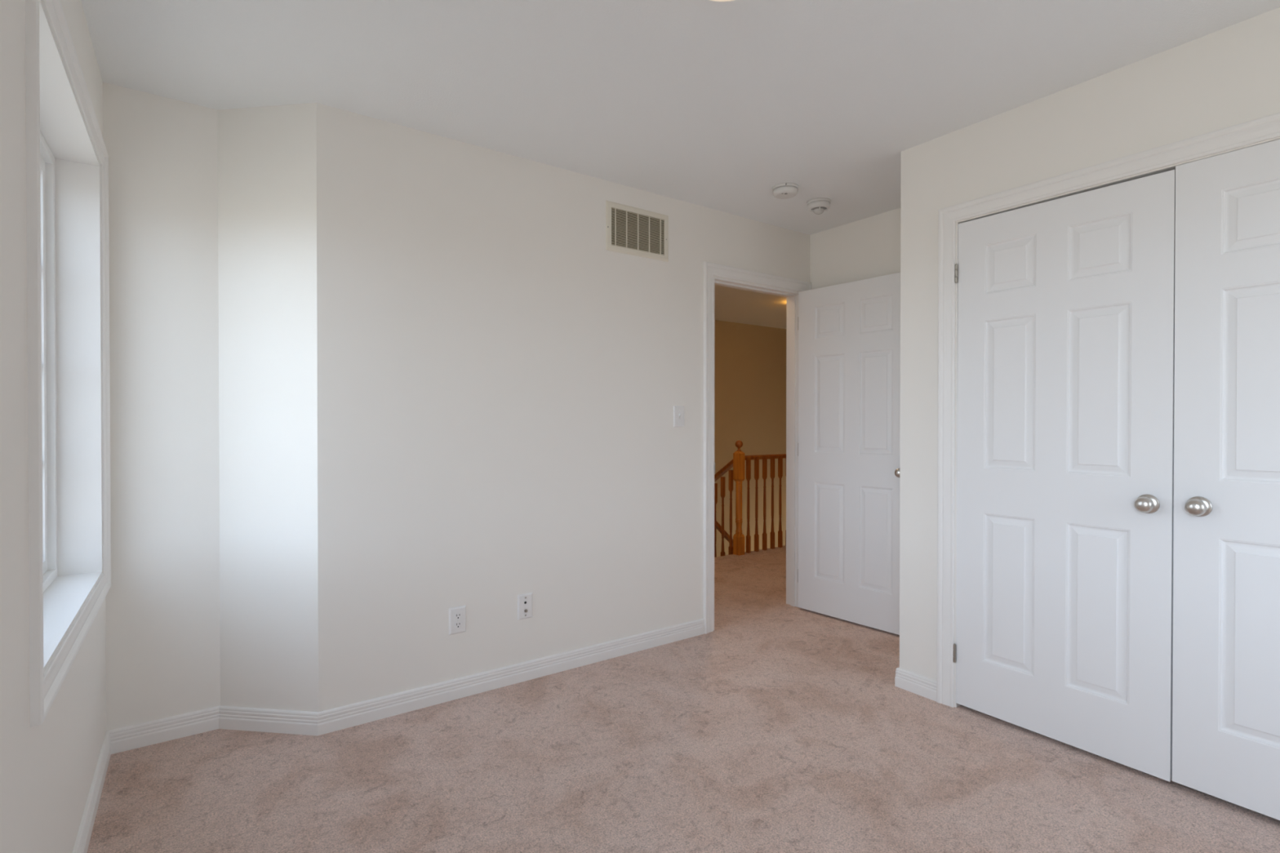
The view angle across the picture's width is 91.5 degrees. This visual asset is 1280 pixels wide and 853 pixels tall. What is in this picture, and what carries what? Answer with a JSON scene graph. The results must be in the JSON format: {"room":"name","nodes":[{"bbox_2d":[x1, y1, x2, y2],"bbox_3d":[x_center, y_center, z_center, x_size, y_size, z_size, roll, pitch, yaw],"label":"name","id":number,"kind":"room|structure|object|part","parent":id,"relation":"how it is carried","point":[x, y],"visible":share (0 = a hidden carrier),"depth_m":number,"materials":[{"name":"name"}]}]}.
{"room":"empty bedroom","nodes":[
{"label":"empty bedroom","id":0,"kind":"room"},
{"bbox_2d":[0,0,106,852],"bbox_3d":[-0.753,-0.014,0.432,0.201,2.440,4.720,0,0,-36],"label":"wall","id":1,"kind":"structure","parent":0,"point":[47,770],"depth_m":1.16,"materials":[{"name":"white paint"}]},
{"bbox_2d":[25,0,111,727],"bbox_3d":[-1.626,-0.195,1.663,0.220,1.554,1.255,0,0,-36],"label":"window","id":2,"kind":"structure","parent":1,"relation":"in","point":[67,156],"depth_m":2.07,"materials":[{"name":"white paint"}]},
{"bbox_3d":[-1.675,-0.195,1.628,0.035,1.350,1.051,0,0,-36],"label":"sash","id":3,"kind":"part","parent":2,"relation":"part of","materials":[{"name":"white plastic"}]},
{"bbox_3d":[-1.669,-0.195,1.633,0.060,1.410,1.111,0,0,-36],"label":"frame","id":4,"kind":"part","parent":2,"relation":"part of","materials":[{"name":"white plastic"}]},
{"bbox_3d":[-1.634,0.515,1.663,0.202,0.011,1.111,0,0,-36],"label":"sill","id":5,"kind":"part","parent":2,"relation":"part of","materials":[{"name":"white paint"}]},
{"bbox_2d":[72,730,111,852],"bbox_3d":[-0.677,1.163,0.519,0.014,0.085,4.320,0,0,-36],"label":"baseboard","id":6,"kind":"structure","parent":1,"relation":"attached to","point":[82,840],"depth_m":1.90,"materials":[{"name":"white paint"}]},
{"bbox_2d":[102,81,220,730],"bbox_3d":[-1.856,-0.028,2.435,0.344,2.440,0.180,0,0,-36],"label":"wall","id":7,"kind":"structure","parent":0,"point":[162,597],"depth_m":2.36,"materials":[{"name":"white paint"}]},
{"bbox_2d":[217,102,318,712],"bbox_3d":[-1.507,-0.028,2.507,0.307,2.440,0.468,0,0,-36],"label":"wall","id":8,"kind":"structure","parent":0,"point":[267,155],"depth_m":2.43,"materials":[{"name":"white paint"}]},
{"bbox_2d":[315,102,809,711],"bbox_3d":[1.647,-0.042,4.556,7.208,2.440,0.115,0,0,-36],"label":"wall","id":9,"kind":"structure","parent":0,"point":[500,386],"depth_m":2.83,"materials":[{"name":"white paint"}]},
{"bbox_2d":[106,618,705,754],"bbox_3d":[-0.729,1.147,2.829,2.668,0.085,0.263,0,0,-29],"label":"baseboard","id":10,"kind":"structure","parent":9,"relation":"attached to","point":[227,717],"depth_m":2.53,"materials":[{"name":"white paint"}]},
{"bbox_2d":[448,605,466,635],"bbox_3d":[-0.798,0.849,2.730,0.076,0.117,0.009,0,0,-36],"label":"wall outlet","id":11,"kind":"object","parent":9,"relation":"attached to","point":[457,615],"visible":1,"depth_m":2.73,"materials":[{"name":"white plastic"}]},
{"bbox_2d":[453,613,462,619],"bbox_3d":[-0.796,0.830,2.727,0.033,0.027,0.002,0,0,-36],"label":"receptacle","id":12,"kind":"object","parent":11,"relation":"attached to","point":[456,615],"depth_m":2.73,"materials":[{"name":"white plastic"}]},
{"bbox_2d":[454,621,462,628],"bbox_3d":[-0.796,0.869,2.727,0.033,0.027,0.002,0,0,-36],"label":"receptacle","id":13,"kind":"object","parent":11,"relation":"attached to","point":[458,624],"depth_m":2.73,"materials":[{"name":"white plastic"}]},
{"bbox_2d":[517,592,532,620],"bbox_3d":[-0.534,0.843,2.914,0.076,0.117,0.017,0,0,-36],"label":"jack plate","id":14,"kind":"object","parent":9,"relation":"attached to","point":[524,602],"visible":1,"depth_m":2.91,"materials":[{"name":"white plastic"}]},
{"bbox_2d":[605,200,668,262],"bbox_3d":[-0.007,-1.026,3.285,0.404,0.253,0.009,0,0,-36],"label":"air vent","id":15,"kind":"object","parent":9,"relation":"in","point":[630,230],"visible":1,"depth_m":3.28,"materials":[{"name":"beige metal"}]},
{"bbox_2d":[673,405,684,426],"bbox_3d":[0.220,-0.056,3.450,0.078,0.118,0.016,0,0,-36],"label":"light switch","id":16,"kind":"object","parent":9,"relation":"attached to","point":[678,411],"visible":1,"depth_m":3.45,"materials":[{"name":"white plastic"}]},
{"bbox_2d":[703,261,811,634],"bbox_3d":[0.706,0.120,3.881,0.928,2.126,0.151,0,0,-36],"label":"trim","id":17,"kind":"structure","parent":9,"relation":"attached to","point":[710,269],"depth_m":3.74,"materials":[{"name":"white paint"}]},
{"bbox_2d":[797,272,900,635],"bbox_3d":[1.274,0.153,3.743,0.156,2.035,0.774,0,1,-40],"label":"door","id":18,"kind":"structure","parent":17,"relation":"attached to","point":[849,443],"depth_m":3.73,"materials":[{"name":"white paint"}]},
{"bbox_3d":[1.446,0.257,3.462,0.060,0.054,0.054,0,1,-40],"label":"knob","id":19,"kind":"part","parent":18,"relation":"part of","materials":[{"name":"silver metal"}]},
{"bbox_2d":[80,0,1279,328],"bbox_3d":[1.735,-1.307,3.780,8.160,0.100,7.270,0,0,-36],"label":"ceiling","id":20,"kind":"structure","parent":0,"point":[713,104],"depth_m":2.19,"materials":[{"name":"white paint"}]},
{"bbox_2d":[711,0,733,1],"bbox_3d":[0.224,-1.187,1.596,0.284,0.110,0.284,0,0,-36],"label":"ceiling lamp","id":21,"kind":"object","parent":20,"relation":"attached to","point":[711,0],"visible":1,"depth_m":1.69,"materials":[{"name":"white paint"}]},
{"bbox_2d":[772,182,798,199],"bbox_3d":[0.762,-1.230,3.268,0.136,0.046,0.136,0,0,-36],"label":"smoke detector","id":22,"kind":"object","parent":20,"relation":"attached to","point":[783,190],"visible":1,"depth_m":3.23,"materials":[{"name":"white plastic"}]},
{"bbox_2d":[806,197,831,214],"bbox_3d":[0.999,-1.221,3.480,0.132,0.068,0.132,0,0,-36],"label":"fire alarm","id":23,"kind":"object","parent":20,"relation":"attached to","point":[818,206],"visible":1,"depth_m":3.44,"materials":[{"name":"white plastic"}]},
{"bbox_2d":[87,545,1279,852],"bbox_3d":[2.153,1.248,3.131,8.060,0.120,5.700,0,0,-36],"label":"floor","id":24,"kind":"structure","parent":0,"point":[780,727],"depth_m":2.15,"materials":[{"name":"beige carpet"}]},
{"bbox_2d":[733,440,786,555],"bbox_3d":[2.271,0.641,6.678,3.437,1.045,0.074,0,0,-36],"label":"landing railing","id":25,"kind":"object","parent":24,"relation":"on","point":[739,457],"visible":0.24,"depth_m":5.81,"materials":[{"name":"brown wood"}]},
{"bbox_3d":[0.905,0.697,5.697,0.074,0.946,0.074,0,0,-36],"label":"newel post","id":26,"kind":"part","parent":25,"relation":"part of","materials":[{"name":"brown wood"}]},
{"bbox_3d":[2.301,0.281,6.697,3.363,0.041,0.064,0,0,-36],"label":"handrail","id":27,"kind":"part","parent":25,"relation":"part of","materials":[{"name":"brown wood"}]},
{"bbox_2d":[714,320,786,556],"bbox_3d":[0.538,1.339,7.316,5.800,5.240,0.100,0,0,-36],"label":"wall","id":28,"kind":"structure","parent":0,"point":[750,360],"depth_m":7.87,"materials":[{"name":"beige paint"}]},
{"bbox_2d":[809,207,900,289],"bbox_3d":[2.363,-0.028,2.456,0.100,2.440,4.132,0,0,-36],"label":"wall","id":29,"kind":"structure","parent":0,"point":[869,247],"depth_m":3.80,"materials":[{"name":"white paint"}]},
{"bbox_2d":[899,7,1279,706],"bbox_3d":[2.122,-0.022,1.627,0.100,2.440,3.066,0,0,-36],"label":"wall","id":30,"kind":"structure","parent":0,"point":[1229,76],"depth_m":2.47,"materials":[{"name":"white paint"}]},
{"bbox_2d":[952,169,1175,782],"bbox_3d":[1.534,0.162,2.341,0.095,2.026,0.724,0,1,-36],"label":"door","id":31,"kind":"structure","parent":30,"relation":"in","point":[1066,304],"depth_m":2.29,"materials":[{"name":"white paint"}]},
{"bbox_3d":[1.693,0.262,2.090,0.060,0.054,0.054,0,1,-36],"label":"knob","id":32,"kind":"part","parent":31,"relation":"part of","materials":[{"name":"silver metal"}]},
{"bbox_2d":[937,111,1279,707],"bbox_3d":[1.788,0.133,2.078,0.118,2.124,1.577,0,0,-36],"label":"trim","id":33,"kind":"structure","parent":30,"relation":"attached to","point":[1267,127],"depth_m":2.63,"materials":[{"name":"white paint"}]},
{"bbox_2d":[1172,138,1279,820],"bbox_3d":[1.958,0.161,1.751,0.095,2.026,0.722,0,0,-36],"label":"door","id":34,"kind":"structure","parent":30,"relation":"in","point":[1226,671],"depth_m":1.95,"materials":[{"name":"white paint"}]},
{"bbox_3d":[1.770,0.257,1.982,0.060,0.054,0.054,0,0,-36],"label":"knob","id":35,"kind":"part","parent":34,"relation":"part of","materials":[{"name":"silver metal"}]},
{"bbox_3d":[0.988,4.013,6.709,5.800,0.100,1.640,0,0,-36],"label":"floor","id":36,"kind":"structure","parent":0,"visible":0},
{"bbox_3d":[1.181,3.130,7.223,2.270,1.660,0.820,0,0,-36],"label":"stairs","id":37,"kind":"structure","parent":36,"relation":"on","visible":0},
{"bbox_2d":[715,520,733,546],"bbox_3d":[1.376,1.657,6.984,2.085,1.990,0.074,0,0,-36],"label":"stair railing","id":38,"kind":"object","parent":37,"relation":"on","point":[726,536],"visible":0.02,"depth_m":6.61,"materials":[{"name":"brown wood"}]},
{"bbox_3d":[0.142,1.834,5.939,0.906,0.950,1.200,0,0,-36],"label":"stairs","id":39,"kind":"structure","parent":37,"relation":"on","visible":0},
{"bbox_2d":[714,459,733,557],"bbox_3d":[0.631,1.173,6.082,0.064,1.755,0.969,0,0,-36],"label":"stair railing","id":40,"kind":"object","parent":39,"relation":"attached to","point":[727,467],"visible":0.3,"depth_m":5.86,"materials":[{"name":"brown wood"}]},
{"bbox_3d":[0.624,0.592,6.087,0.064,0.593,0.882,0,0,-36],"label":"handrail","id":41,"kind":"part","parent":40,"relation":"part of","materials":[{"name":"brown wood"}]},
{"bbox_3d":[1.533,-0.032,3.030,0.579,2.440,0.100,0,0,-36],"label":"wall","id":42,"kind":"structure","parent":0,"visible":0},
{"bbox_2d":[894,666,937,702],"bbox_3d":[1.508,1.146,2.974,0.693,0.085,0.202,0,0,-36],"label":"baseboard","id":43,"kind":"structure","parent":42,"relation":"attached to","point":[915,683],"depth_m":2.77,"materials":[{"name":"white paint"}]}
]}

